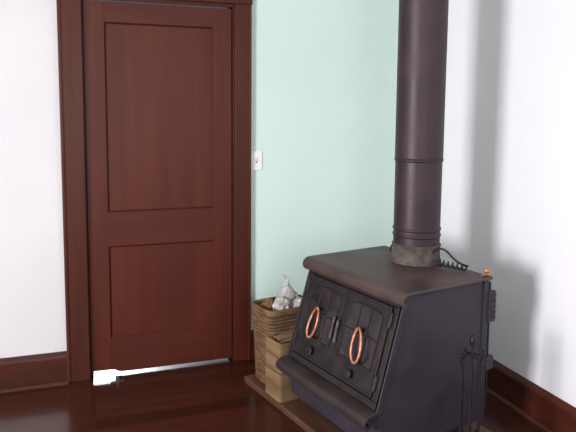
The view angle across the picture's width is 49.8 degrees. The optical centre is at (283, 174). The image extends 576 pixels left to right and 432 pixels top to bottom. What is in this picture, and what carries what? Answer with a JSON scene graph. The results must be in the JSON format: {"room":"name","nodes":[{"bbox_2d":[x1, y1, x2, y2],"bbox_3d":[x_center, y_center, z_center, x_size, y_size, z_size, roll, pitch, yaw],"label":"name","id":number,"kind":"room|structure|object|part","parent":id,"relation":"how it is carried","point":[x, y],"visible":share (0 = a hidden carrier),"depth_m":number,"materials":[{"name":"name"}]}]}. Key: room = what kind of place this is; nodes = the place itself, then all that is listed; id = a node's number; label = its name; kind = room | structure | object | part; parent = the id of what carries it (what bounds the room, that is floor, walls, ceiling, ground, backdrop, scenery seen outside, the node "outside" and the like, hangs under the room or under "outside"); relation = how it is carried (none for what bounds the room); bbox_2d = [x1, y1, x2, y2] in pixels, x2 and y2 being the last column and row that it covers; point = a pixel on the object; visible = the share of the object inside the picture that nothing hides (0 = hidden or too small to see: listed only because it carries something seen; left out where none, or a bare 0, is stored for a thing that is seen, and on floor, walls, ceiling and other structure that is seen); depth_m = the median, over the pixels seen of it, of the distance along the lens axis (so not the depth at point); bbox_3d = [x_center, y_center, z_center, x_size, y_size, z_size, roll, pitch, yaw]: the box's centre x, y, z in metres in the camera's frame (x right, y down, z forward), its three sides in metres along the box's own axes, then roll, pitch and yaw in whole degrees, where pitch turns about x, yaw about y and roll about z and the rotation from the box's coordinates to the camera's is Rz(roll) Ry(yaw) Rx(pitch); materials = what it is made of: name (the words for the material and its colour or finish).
{"room":"living room","nodes":[
{"label":"living room","id":0,"kind":"room"},
{"bbox_2d":[0,0,398,357],"bbox_3d":[-1.302,-0.283,3.274,4.552,2.850,0.120,-2,6,-19],"label":"wall","id":1,"kind":"structure","parent":0,"point":[324,78],"depth_m":3.66,"materials":[{"name":"green paint"}]},
{"bbox_2d":[0,351,67,392],"bbox_3d":[-2.249,1.082,3.007,2.275,0.174,0.040,-2,6,-19],"label":"baseboard","id":2,"kind":"structure","parent":1,"relation":"attached to","point":[18,373],"depth_m":3.32,"materials":[{"name":"brown wood"}]},
{"bbox_2d":[82,0,110,371],"bbox_3d":[-1.014,0.092,3.380,0.105,2.022,0.038,-2,6,-19],"label":"stile","id":3,"kind":"object","parent":1,"relation":"attached to","point":[93,11],"visible":0.99,"depth_m":3.36,"materials":[{"name":"brown wood"}]},
{"bbox_2d":[103,1,212,26],"bbox_3d":[-0.678,-0.870,3.393,0.590,0.106,0.038,-2,6,-19],"label":"rail","id":4,"kind":"object","parent":3,"relation":"attached to","point":[121,12],"depth_m":3.37,"materials":[{"name":"brown wood"}]},
{"bbox_2d":[108,208,213,246],"bbox_3d":[-0.688,0.295,3.515,0.590,0.190,0.038,-2,6,-19],"label":"rail","id":5,"kind":"object","parent":3,"relation":"attached to","point":[178,225],"visible":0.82,"depth_m":3.49,"materials":[{"name":"brown wood"}]},
{"bbox_2d":[104,22,213,212],"bbox_3d":[-0.679,-0.307,3.441,0.590,1.023,0.012,-2,6,-19],"label":"panel moulding","id":6,"kind":"object","parent":5,"relation":"attached to","point":[211,28],"visible":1,"depth_m":3.45,"materials":[{"name":"brown wood"}]},
{"bbox_2d":[105,24,211,210],"bbox_3d":[-0.683,-0.309,3.452,0.590,1.023,0.012,-2,6,-19],"label":"panel","id":7,"kind":"object","parent":6,"relation":"attached to","point":[159,87],"depth_m":3.44,"materials":[{"name":"brown wood"}]},
{"bbox_2d":[111,327,214,370],"bbox_3d":[-0.693,1.007,3.589,0.590,0.200,0.038,-2,6,-19],"label":"rail","id":8,"kind":"object","parent":3,"relation":"attached to","point":[128,353],"visible":0.92,"depth_m":3.57,"materials":[{"name":"brown wood"}]},
{"bbox_2d":[109,240,213,337],"bbox_3d":[-0.687,0.649,3.542,0.590,0.521,0.012,-2,6,-19],"label":"panel moulding","id":9,"kind":"object","parent":8,"relation":"attached to","point":[212,325],"visible":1,"depth_m":3.56,"materials":[{"name":"brown wood"}]},
{"bbox_2d":[110,241,211,335],"bbox_3d":[-0.691,0.648,3.553,0.590,0.521,0.012,-2,6,-19],"label":"panel","id":10,"kind":"object","parent":9,"relation":"attached to","point":[160,287],"depth_m":3.54,"materials":[{"name":"brown wood"}]},
{"bbox_2d":[56,0,251,382],"bbox_3d":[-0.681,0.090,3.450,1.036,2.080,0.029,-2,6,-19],"label":"trim","id":11,"kind":"structure","parent":1,"relation":"attached to","point":[69,35],"depth_m":3.37,"materials":[{"name":"brown wood"}]},
{"bbox_2d":[177,0,252,4],"bbox_3d":[-0.670,-1.025,3.327,1.080,0.165,0.041,-2,6,-19],"label":"trim","id":12,"kind":"structure","parent":1,"relation":"attached to","point":[247,2],"depth_m":3.46,"materials":[{"name":"brown wood"}]},
{"bbox_2d":[213,8,231,359],"bbox_3d":[-0.357,0.083,3.606,0.105,2.040,0.038,-2,6,-19],"label":"stile","id":13,"kind":"object","parent":1,"relation":"attached to","point":[222,50],"visible":0.82,"depth_m":3.58,"materials":[{"name":"brown wood"}]},
{"bbox_2d":[251,330,254,359],"bbox_3d":[0.320,1.010,3.900,1.098,0.174,0.022,-2,6,-19],"label":"baseboard","id":14,"kind":"structure","parent":1,"relation":"attached to","point":[252,331],"depth_m":3.72,"materials":[{"name":"brown wood"}]},
{"bbox_2d":[251,151,261,169],"bbox_3d":[-0.157,-0.079,3.618,0.070,0.114,0.020,-2,6,-19],"label":"light switch","id":15,"kind":"object","parent":1,"relation":"attached to","point":[256,156],"visible":1,"depth_m":3.62,"materials":[{"name":"white plastic"}]},
{"bbox_2d":[0,358,544,431],"bbox_3d":[-0.892,1.295,2.395,4.672,0.100,8.120,-2,6,-19],"label":"floor","id":16,"kind":"structure","parent":0,"point":[211,395],"depth_m":3.13,"materials":[{"name":"brown wood"}]},
{"bbox_2d":[111,375,123,383],"bbox_3d":[-0.913,1.124,3.407,0.070,0.030,0.024,-4,8,-39],"label":"door stop","id":17,"kind":"object","parent":16,"relation":"on","point":[118,378],"visible":1,"depth_m":3.40,"materials":[{"name":"silver metal"}]},
{"bbox_2d":[245,373,491,431],"bbox_3d":[0.371,1.161,3.128,0.705,0.035,1.100,-3,7,-31],"label":"hearth pad","id":18,"kind":"object","parent":16,"relation":"on","point":[298,410],"visible":0.15,"depth_m":2.99,"materials":[{"name":"brown wood"}]},
{"bbox_2d":[251,275,301,382],"bbox_3d":[0.000,0.829,3.376,0.320,0.568,0.238,-3,7,-31],"label":"wicker basket","id":19,"kind":"object","parent":18,"relation":"on","point":[277,314],"visible":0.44,"depth_m":3.30,"materials":[{"name":"brown wicker"}]},
{"bbox_2d":[265,329,298,402],"bbox_3d":[0.038,0.969,3.200,0.222,0.326,0.156,-3,7,-31],"label":"box","id":20,"kind":"object","parent":18,"relation":"on","point":[278,385],"visible":0.48,"depth_m":3.13,"materials":[{"name":"brown cardboard"}]},
{"bbox_2d":[276,245,496,431],"bbox_3d":[0.450,0.782,2.900,0.730,0.768,0.724,-3,7,-31],"label":"wood stove","id":21,"kind":"object","parent":18,"relation":"on","point":[377,342],"visible":0.98,"depth_m":2.67,"materials":[{"name":"paint"}]},
{"bbox_3d":[0.122,0.819,2.874,0.026,0.044,0.044,16,-3,-32],"label":"draft knob","id":22,"kind":"part","parent":21,"relation":"part of","materials":[{"name":"metal"}]},
{"bbox_3d":[0.137,0.692,2.897,0.023,0.154,0.085,16,-3,-32],"label":"spring handle","id":23,"kind":"part","parent":21,"relation":"part of","materials":[{"name":"orange metal"}]},
{"bbox_3d":[0.176,0.651,2.889,0.001,0.243,0.218,16,-3,-32],"label":"glass pane","id":24,"kind":"part","parent":21,"relation":"part of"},
{"bbox_3d":[0.177,0.685,2.894,0.020,0.378,0.288,16,-3,-32],"label":"fire door","id":25,"kind":"part","parent":21,"relation":"part of","materials":[{"name":"metal"}]},
{"bbox_2d":[276,355,382,430],"bbox_3d":[0.180,0.950,2.749,0.097,0.063,0.685,-3,7,-31],"label":"shelf","id":26,"kind":"object","parent":21,"relation":"attached to","point":[366,415],"depth_m":2.66,"materials":[{"name":"metal"}]},
{"bbox_3d":[0.257,0.700,2.772,0.016,0.450,0.650,16,-3,-32],"label":"door frame","id":27,"kind":"part","parent":21,"relation":"part of","materials":[{"name":"metal"}]},
{"bbox_3d":[0.274,0.846,2.627,0.026,0.044,0.044,16,-3,-32],"label":"draft knob","id":28,"kind":"part","parent":21,"relation":"part of","materials":[{"name":"metal"}]},
{"bbox_3d":[0.307,0.723,2.618,0.023,0.154,0.085,16,-3,-32],"label":"spring handle","id":29,"kind":"part","parent":21,"relation":"part of","materials":[{"name":"orange metal"}]},
{"bbox_3d":[0.328,0.678,2.641,0.001,0.243,0.218,16,-3,-32],"label":"glass pane","id":30,"kind":"part","parent":21,"relation":"part of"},
{"bbox_3d":[0.329,0.712,2.646,0.020,0.378,0.288,16,-3,-32],"label":"fire door","id":31,"kind":"part","parent":21,"relation":"part of","materials":[{"name":"metal"}]},
{"bbox_3d":[0.507,0.460,2.899,0.527,0.062,0.724,-3,7,-31],"label":"plate","id":32,"kind":"part","parent":21,"relation":"part of","materials":[{"name":"black metal"}]},
{"bbox_2d":[389,0,468,271],"bbox_3d":[0.678,-0.609,2.839,0.240,2.079,0.439,-3,7,-31],"label":"stovepipe","id":33,"kind":"object","parent":21,"relation":"on","point":[422,24],"visible":1,"depth_m":2.85,"materials":[{"name":"grey metal"}]},
{"bbox_3d":[0.760,0.376,2.847,0.192,0.070,0.023,6,8,41],"label":"damper rod","id":34,"kind":"part","parent":33,"relation":"part of","materials":[{"name":"black metal"}]},
{"bbox_2d":[467,335,475,431],"bbox_3d":[0.771,0.948,2.562,0.171,0.583,0.171,-2,6,-19],"label":"stand","id":35,"kind":"object","parent":18,"relation":"on","point":[472,340],"visible":1,"depth_m":2.55,"materials":[{"name":"black metal"}]},
{"bbox_2d":[460,351,484,357],"bbox_3d":[0.773,0.737,2.540,0.120,0.023,0.008,-2,6,-19],"label":"hook arm","id":36,"kind":"object","parent":35,"relation":"attached to","point":[475,353],"visible":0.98,"depth_m":2.53},
{"bbox_2d":[459,365,463,431],"bbox_3d":[0.728,0.976,2.550,0.010,0.400,0.009,-2,6,-19],"label":"poker shaft","id":37,"kind":"object","parent":36,"relation":"hanging from","point":[462,366],"visible":1,"depth_m":2.54,"materials":[{"name":"black metal"}]},
{"bbox_2d":[459,352,465,364],"bbox_3d":[0.730,0.750,2.526,0.029,0.053,0.008,-2,6,-19],"label":"ring","id":38,"kind":"object","parent":36,"relation":"hanging from","point":[462,353],"depth_m":2.52,"materials":[{"name":"black metal"}]},
{"bbox_2d":[461,359,464,431],"bbox_3d":[0.750,0.975,2.608,0.010,0.410,0.009,-2,6,-19],"label":"tongs shaft","id":39,"kind":"object","parent":36,"relation":"hanging from","point":[463,359],"visible":0.5,"depth_m":2.60,"materials":[{"name":"black metal"}]},
{"bbox_2d":[477,368,481,431],"bbox_3d":[0.794,0.936,2.518,0.009,0.313,0.009,-2,6,-19],"label":"shaft","id":40,"kind":"object","parent":36,"relation":"hanging from","point":[480,369],"depth_m":2.51,"materials":[{"name":"black metal"}]},
{"bbox_2d":[478,355,483,367],"bbox_3d":[0.795,0.754,2.499,0.029,0.053,0.008,-2,6,-19],"label":"ring","id":41,"kind":"object","parent":36,"relation":"hanging from","point":[482,364],"depth_m":2.50,"materials":[{"name":"black metal"}]},
{"bbox_2d":[478,349,484,361],"bbox_3d":[0.816,0.748,2.556,0.029,0.053,0.008,-2,6,-19],"label":"ring","id":42,"kind":"object","parent":36,"relation":"hanging from","point":[481,350],"depth_m":2.55,"materials":[{"name":"black metal"}]},
{"bbox_2d":[440,0,575,407],"bbox_3d":[1.740,-0.086,1.627,0.120,2.850,5.240,-2,6,-19],"label":"wall","id":43,"kind":"structure","parent":0,"point":[508,195],"depth_m":3.11,"materials":[{"name":"paint"}]},
{"bbox_2d":[487,359,575,431],"bbox_3d":[1.653,1.247,1.740,0.040,0.174,4.999,-2,6,-19],"label":"baseboard","id":44,"kind":"structure","parent":43,"relation":"attached to","point":[547,411],"depth_m":3.03,"materials":[{"name":"brown wood"}]}
]}

